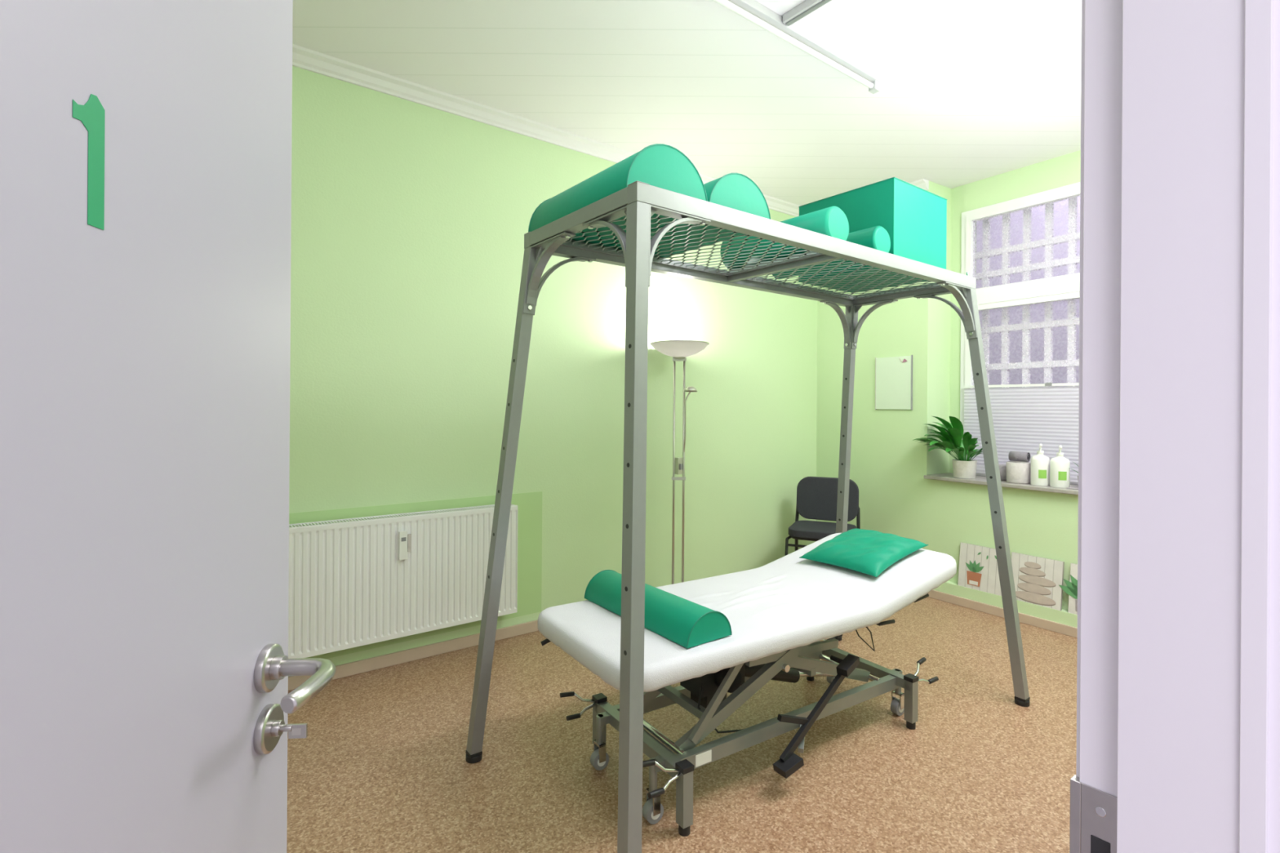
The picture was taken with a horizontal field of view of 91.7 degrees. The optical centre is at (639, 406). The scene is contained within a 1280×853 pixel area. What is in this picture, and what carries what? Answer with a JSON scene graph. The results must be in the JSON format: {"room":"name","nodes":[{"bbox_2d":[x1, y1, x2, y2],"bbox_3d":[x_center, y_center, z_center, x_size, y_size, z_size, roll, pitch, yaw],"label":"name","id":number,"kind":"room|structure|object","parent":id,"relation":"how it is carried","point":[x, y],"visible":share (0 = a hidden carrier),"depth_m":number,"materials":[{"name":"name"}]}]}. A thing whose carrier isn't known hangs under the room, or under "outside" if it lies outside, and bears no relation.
{"room":"physiotherapy treatment room","nodes":[
{"label":"physiotherapy treatment room","id":0,"kind":"room"},
{"bbox_2d":[288,66,817,676],"bbox_3d":[-0.598,-0.167,3.914,5.980,3.085,0.122,0,0,-38],"label":"wall","id":1,"kind":"structure","parent":0,"point":[411,220],"depth_m":3.67,"materials":[{"name":"green paint"}]},
{"bbox_2d":[288,503,517,658],"bbox_3d":[-1.327,0.879,3.192,1.483,0.624,0.140,0,0,-38],"label":"radiator","id":2,"kind":"object","parent":1,"relation":"attached to","point":[361,582],"visible":0.7,"depth_m":3.18,"materials":[{"name":"metal"}]},
{"bbox_2d":[288,619,538,690],"bbox_3d":[-0.703,1.343,3.759,5.640,0.065,0.014,0,0,-38],"label":"baseboard","id":3,"kind":"structure","parent":1,"relation":"attached to","point":[365,665],"depth_m":3.36,"materials":[{"name":"brown wood"}]},
{"bbox_2d":[292,44,799,217],"bbox_3d":[-0.687,-1.676,3.716,5.580,0.068,0.075,0,0,-38],"label":"crown molding","id":4,"kind":"structure","parent":1,"relation":"attached to","point":[304,58],"depth_m":3.46,"materials":[{"name":"white paint"}]},
{"bbox_2d":[286,596,1077,852],"bbox_3d":[1.055,1.417,2.225,6.800,0.060,4.830,0,0,-38],"label":"floor","id":5,"kind":"structure","parent":0,"point":[380,766],"depth_m":2.41,"materials":[{"name":"carpet"}]},
{"bbox_2d":[649,340,709,584],"bbox_3d":[0.259,0.477,4.175,0.398,1.809,0.398,0,0,-38],"label":"torchiere floor lamp","id":6,"kind":"object","parent":5,"relation":"on","point":[678,350],"visible":0.73,"depth_m":4.17,"materials":[{"name":"silver metal"}]},
{"bbox_2d":[537,533,956,836],"bbox_3d":[0.515,1.025,2.590,1.790,0.718,0.700,0,0,-33],"label":"couch","id":7,"kind":"object","parent":5,"relation":"on","point":[779,612],"visible":0.73,"depth_m":2.36,"materials":[{"name":"leather"}]},
{"bbox_2d":[584,569,732,648],"bbox_3d":[0.044,0.726,2.311,0.219,0.100,0.639,0,0,-38],"label":"bolster","id":8,"kind":"object","parent":7,"relation":"on","point":[687,624],"visible":0.89,"depth_m":2.13,"materials":[{"name":"green leather"}]},
{"bbox_2d":[799,528,928,577],"bbox_3d":[1.059,0.673,2.950,0.416,0.126,0.416,0,0,-36],"label":"pillow","id":9,"kind":"object","parent":7,"relation":"on","point":[868,552],"visible":1,"depth_m":2.87,"materials":[{"name":"teal plastic"}]},
{"bbox_2d":[465,180,1030,852],"bbox_3d":[0.578,0.359,2.666,2.349,2.050,1.164,0,0,-38],"label":"rack","id":10,"kind":"object","parent":5,"relation":"on","point":[638,202],"visible":1,"depth_m":2.32,"materials":[{"name":"grey metal"}]},
{"bbox_2d":[528,143,707,246],"bbox_3d":[-0.097,-0.726,2.163,0.329,0.167,0.619,0,0,-38],"label":"bolster","id":11,"kind":"object","parent":10,"relation":"on","point":[662,166],"visible":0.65,"depth_m":1.96,"materials":[{"name":"teal plastic"}]},
{"bbox_2d":[604,173,770,257],"bbox_3d":[0.158,-0.718,2.359,0.307,0.154,0.619,0,0,-38],"label":"bolster","id":12,"kind":"object","parent":10,"relation":"on","point":[737,191],"visible":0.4,"depth_m":2.15,"materials":[{"name":"teal plastic"}]},
{"bbox_2d":[560,213,942,300],"bbox_3d":[0.603,-0.616,2.667,1.977,0.020,0.602,0,0,-38],"label":"shelf","id":13,"kind":"object","parent":10,"relation":"attached to","point":[579,246],"depth_m":2.72,"materials":[{"name":"grey metal"}]},
{"bbox_2d":[720,205,848,269],"bbox_3d":[0.607,-0.717,2.688,0.160,0.160,0.590,0,0,-38],"label":"roll","id":14,"kind":"object","parent":10,"relation":"on","point":[832,221],"visible":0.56,"depth_m":2.52,"materials":[{"name":"teal plastic"}]},
{"bbox_2d":[772,226,890,279],"bbox_3d":[0.859,-0.705,2.876,0.140,0.140,0.580,0,0,-38],"label":"roll","id":15,"kind":"object","parent":10,"relation":"on","point":[877,237],"visible":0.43,"depth_m":2.66,"materials":[{"name":"teal plastic"}]},
{"bbox_2d":[798,177,946,293],"bbox_3d":[1.156,-0.826,3.103,0.480,0.387,0.525,0,0,-38],"label":"cushion","id":16,"kind":"object","parent":10,"relation":"on","point":[914,218],"visible":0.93,"depth_m":2.89,"materials":[{"name":"teal plastic"}]},
{"bbox_2d":[784,476,860,555],"bbox_3d":[1.393,0.975,4.717,0.495,0.831,0.511,0,0,24],"label":"chair","id":17,"kind":"object","parent":5,"relation":"on","point":[816,496],"visible":0.56,"depth_m":4.86,"materials":[{"name":"fabric"}]},
{"bbox_2d":[292,0,1081,205],"bbox_3d":[0.660,-1.750,2.768,6.800,0.100,3.460,0,0,-38],"label":"ceiling","id":18,"kind":"structure","parent":0,"point":[971,91],"depth_m":3.17,"materials":[{"name":"white paint"}]},
{"bbox_2d":[712,0,880,93],"bbox_3d":[0.424,-1.663,2.587,2.007,0.077,0.056,0,0,-38],"label":"lamp","id":19,"kind":"object","parent":18,"relation":"attached to","point":[753,11],"depth_m":2.81,"materials":[{"name":"white metal"}]},
{"bbox_2d":[782,0,831,26],"bbox_3d":[1.021,-1.676,2.203,0.045,0.041,1.265,0,0,-38],"label":"rail","id":20,"kind":"object","parent":18,"relation":"attached to","point":[807,6],"depth_m":2.62,"materials":[{"name":"white metal"}]},
{"bbox_2d":[816,180,951,549],"bbox_3d":[2.014,-0.148,5.289,0.500,3.085,1.235,0,0,-34],"label":"wall","id":21,"kind":"structure","parent":0,"point":[888,468],"depth_m":4.89,"materials":[{"name":"green paint"}]},
{"bbox_2d":[875,355,912,409],"bbox_3d":[1.985,-0.186,4.864,0.017,0.420,0.318,0,0,-34],"label":"wall picture","id":22,"kind":"object","parent":21,"relation":"attached to","point":[893,375],"visible":1,"depth_m":4.85,"materials":[{"name":"white"}]},
{"bbox_2d":[909,178,928,190],"bbox_3d":[1.898,-1.658,4.960,0.075,0.068,0.825,0,0,-34],"label":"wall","id":23,"kind":"structure","parent":21,"relation":"in","point":[923,184],"depth_m":4.63,"materials":[{"name":"white paint"}]},
{"bbox_2d":[924,472,1078,495],"bbox_3d":[2.684,0.524,4.050,0.345,0.025,1.573,0,0,-34],"label":"windowsill stone","id":24,"kind":"object","parent":21,"relation":"on","point":[980,480],"visible":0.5,"depth_m":4.14,"materials":[{"name":"beige stone"}]},
{"bbox_2d":[913,416,982,479],"bbox_3d":[2.221,0.286,4.456,0.475,0.444,0.517,0,0,4],"label":"peace lily","id":25,"kind":"object","parent":24,"relation":"on","point":[951,434],"visible":0.99,"depth_m":4.38,"materials":[{"name":"plant"}]},
{"bbox_2d":[998,464,1006,480],"bbox_3d":[2.535,0.458,4.333,0.116,0.105,0.116,0,0,-38],"label":"jar","id":26,"kind":"object","parent":24,"relation":"on","point":[1002,468],"visible":0.48,"depth_m":4.29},
{"bbox_2d":[1006,461,1031,484],"bbox_3d":[2.546,0.441,4.172,0.148,0.140,0.148,0,0,-38],"label":"jar","id":27,"kind":"object","parent":24,"relation":"on","point":[1017,472],"visible":0.95,"depth_m":4.11,"materials":[{"name":"ceramic"}]},
{"bbox_2d":[1008,451,1030,462],"bbox_3d":[2.549,0.334,4.169,0.066,0.066,0.113,0,0,-38],"label":"rolled towel","id":28,"kind":"object","parent":27,"relation":"on","point":[1022,456],"visible":1,"depth_m":4.15,"materials":[{"name":"grey fabric"}]},
{"bbox_2d":[1030,443,1049,486],"bbox_3d":[2.607,0.375,4.044,0.106,0.273,0.106,0,0,-38],"label":"pump bottle","id":29,"kind":"object","parent":24,"relation":"on","point":[1040,463],"visible":1,"depth_m":4.00,"materials":[{"name":"white plastic"}]},
{"bbox_2d":[1049,445,1070,488],"bbox_3d":[2.671,0.378,3.949,0.106,0.268,0.106,0,0,-38],"label":"pump bottle","id":30,"kind":"object","parent":24,"relation":"on","point":[1060,470],"visible":1,"depth_m":3.91,"materials":[{"name":"white plastic"}]},
{"bbox_2d":[1066,485,1078,489],"bbox_3d":[2.794,0.509,3.834,0.180,0.008,0.212,0,0,-34],"label":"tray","id":31,"kind":"object","parent":24,"relation":"on","point":[1072,487],"visible":0.24,"depth_m":3.87,"materials":[{"name":"white"}]},
{"bbox_2d":[928,590,1077,638],"bbox_3d":[2.521,1.368,3.992,0.069,0.060,2.910,0,0,-34],"label":"baseboard","id":32,"kind":"structure","parent":21,"relation":"attached to","point":[1037,622],"depth_m":4.13,"materials":[{"name":"brown wood"}]},
{"bbox_2d":[933,581,1077,627],"bbox_3d":[2.717,1.331,3.711,0.056,0.135,2.225,0,0,-34],"label":"trim","id":33,"kind":"structure","parent":21,"relation":"attached to","point":[1062,616],"depth_m":4.04,"materials":[{"name":"green paint"}]},
{"bbox_2d":[957,542,1001,595],"bbox_3d":[2.351,1.112,4.264,0.046,0.300,0.318,0,0,-34],"label":"print","id":34,"kind":"object","parent":33,"relation":"on","point":[978,570],"visible":0.84,"depth_m":4.27,"materials":[{"name":"white wood"}]},
{"bbox_2d":[1011,551,1064,610],"bbox_3d":[2.538,1.113,3.981,0.047,0.300,0.305,0,0,-34],"label":"print","id":35,"kind":"object","parent":33,"relation":"on","point":[1037,580],"visible":0.94,"depth_m":3.96,"materials":[{"name":"white wood"}]},
{"bbox_2d":[1059,563,1077,614],"bbox_3d":[2.713,1.115,3.718,0.046,0.300,0.364,0,0,-34],"label":"print","id":36,"kind":"object","parent":33,"relation":"on","point":[1071,588],"visible":0.2,"depth_m":3.80,"materials":[{"name":"white wood"}]},
{"bbox_2d":[960,182,1079,484],"bbox_3d":[2.849,-0.481,4.138,0.074,1.984,1.425,0,0,-34],"label":"window","id":37,"kind":"structure","parent":21,"relation":"in","point":[1064,287],"depth_m":4.43,"materials":[{"name":"white paint"}]},
{"bbox_2d":[963,382,1079,482],"bbox_3d":[2.801,0.164,4.112,0.026,0.653,1.330,0,0,-33],"label":"blind","id":38,"kind":"object","parent":37,"relation":"attached to","point":[1024,419],"visible":0.45,"depth_m":4.28,"materials":[{"name":"white fabric"}]},
{"bbox_2d":[974,196,1079,387],"bbox_3d":[2.922,-0.500,4.289,0.046,2.000,1.676,0,0,-34],"label":"security bars","id":39,"kind":"object","parent":21,"relation":"attached to","point":[1073,236],"visible":0.16,"depth_m":4.46,"materials":[{"name":"white metal"}]},
{"bbox_2d":[949,213,976,473],"bbox_3d":[2.507,-0.470,4.820,0.200,2.015,0.090,0,0,-34],"label":"wall right reveal","id":40,"kind":"object","parent":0,"point":[956,220],"depth_m":4.77,"materials":[{"name":"green paint"}]},
{"bbox_2d":[926,479,1078,610],"bbox_3d":[2.782,0.969,4.118,0.500,0.860,1.575,0,0,-34],"label":"parapet","id":41,"kind":"object","parent":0,"point":[1041,524],"depth_m":4.14,"materials":[{"name":"green paint"}]},
{"bbox_2d":[951,150,1080,215],"bbox_3d":[2.925,-1.580,4.201,0.200,0.210,1.575,0,0,-34],"label":"lintel","id":42,"kind":"object","parent":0,"point":[1064,170],"depth_m":4.39,"materials":[{"name":"green paint"}]},
{"bbox_3d":[1.398,-0.153,1.218,6.100,3.085,0.090,0,0,-38],"label":"wall","id":43,"kind":"structure","parent":0,"visible":0},
{"bbox_2d":[0,0,336,852],"bbox_3d":[-0.411,0.381,0.337,0.194,1.977,0.870,0,0,-5],"label":"door","id":44,"kind":"structure","parent":43,"relation":"in","point":[146,703],"depth_m":0.52,"materials":[{"name":"paint"}]},
{"bbox_2d":[1069,0,1279,852],"bbox_3d":[0.009,0.340,0.149,1.070,2.080,0.124,0,0,-38],"label":"door frame","id":45,"kind":"structure","parent":43,"relation":"attached to","point":[1178,646],"depth_m":0.41,"materials":[{"name":"paint"}]},
{"label":"outside","id":46,"kind":"structure","parent":0,"visible":0},
{"bbox_2d":[976,196,1079,484],"bbox_3d":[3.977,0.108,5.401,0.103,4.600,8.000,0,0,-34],"label":"window pane","id":47,"kind":"structure","parent":46,"point":[1060,308],"depth_m":5.79,"materials":[{"name":"clear glass"}]}
]}

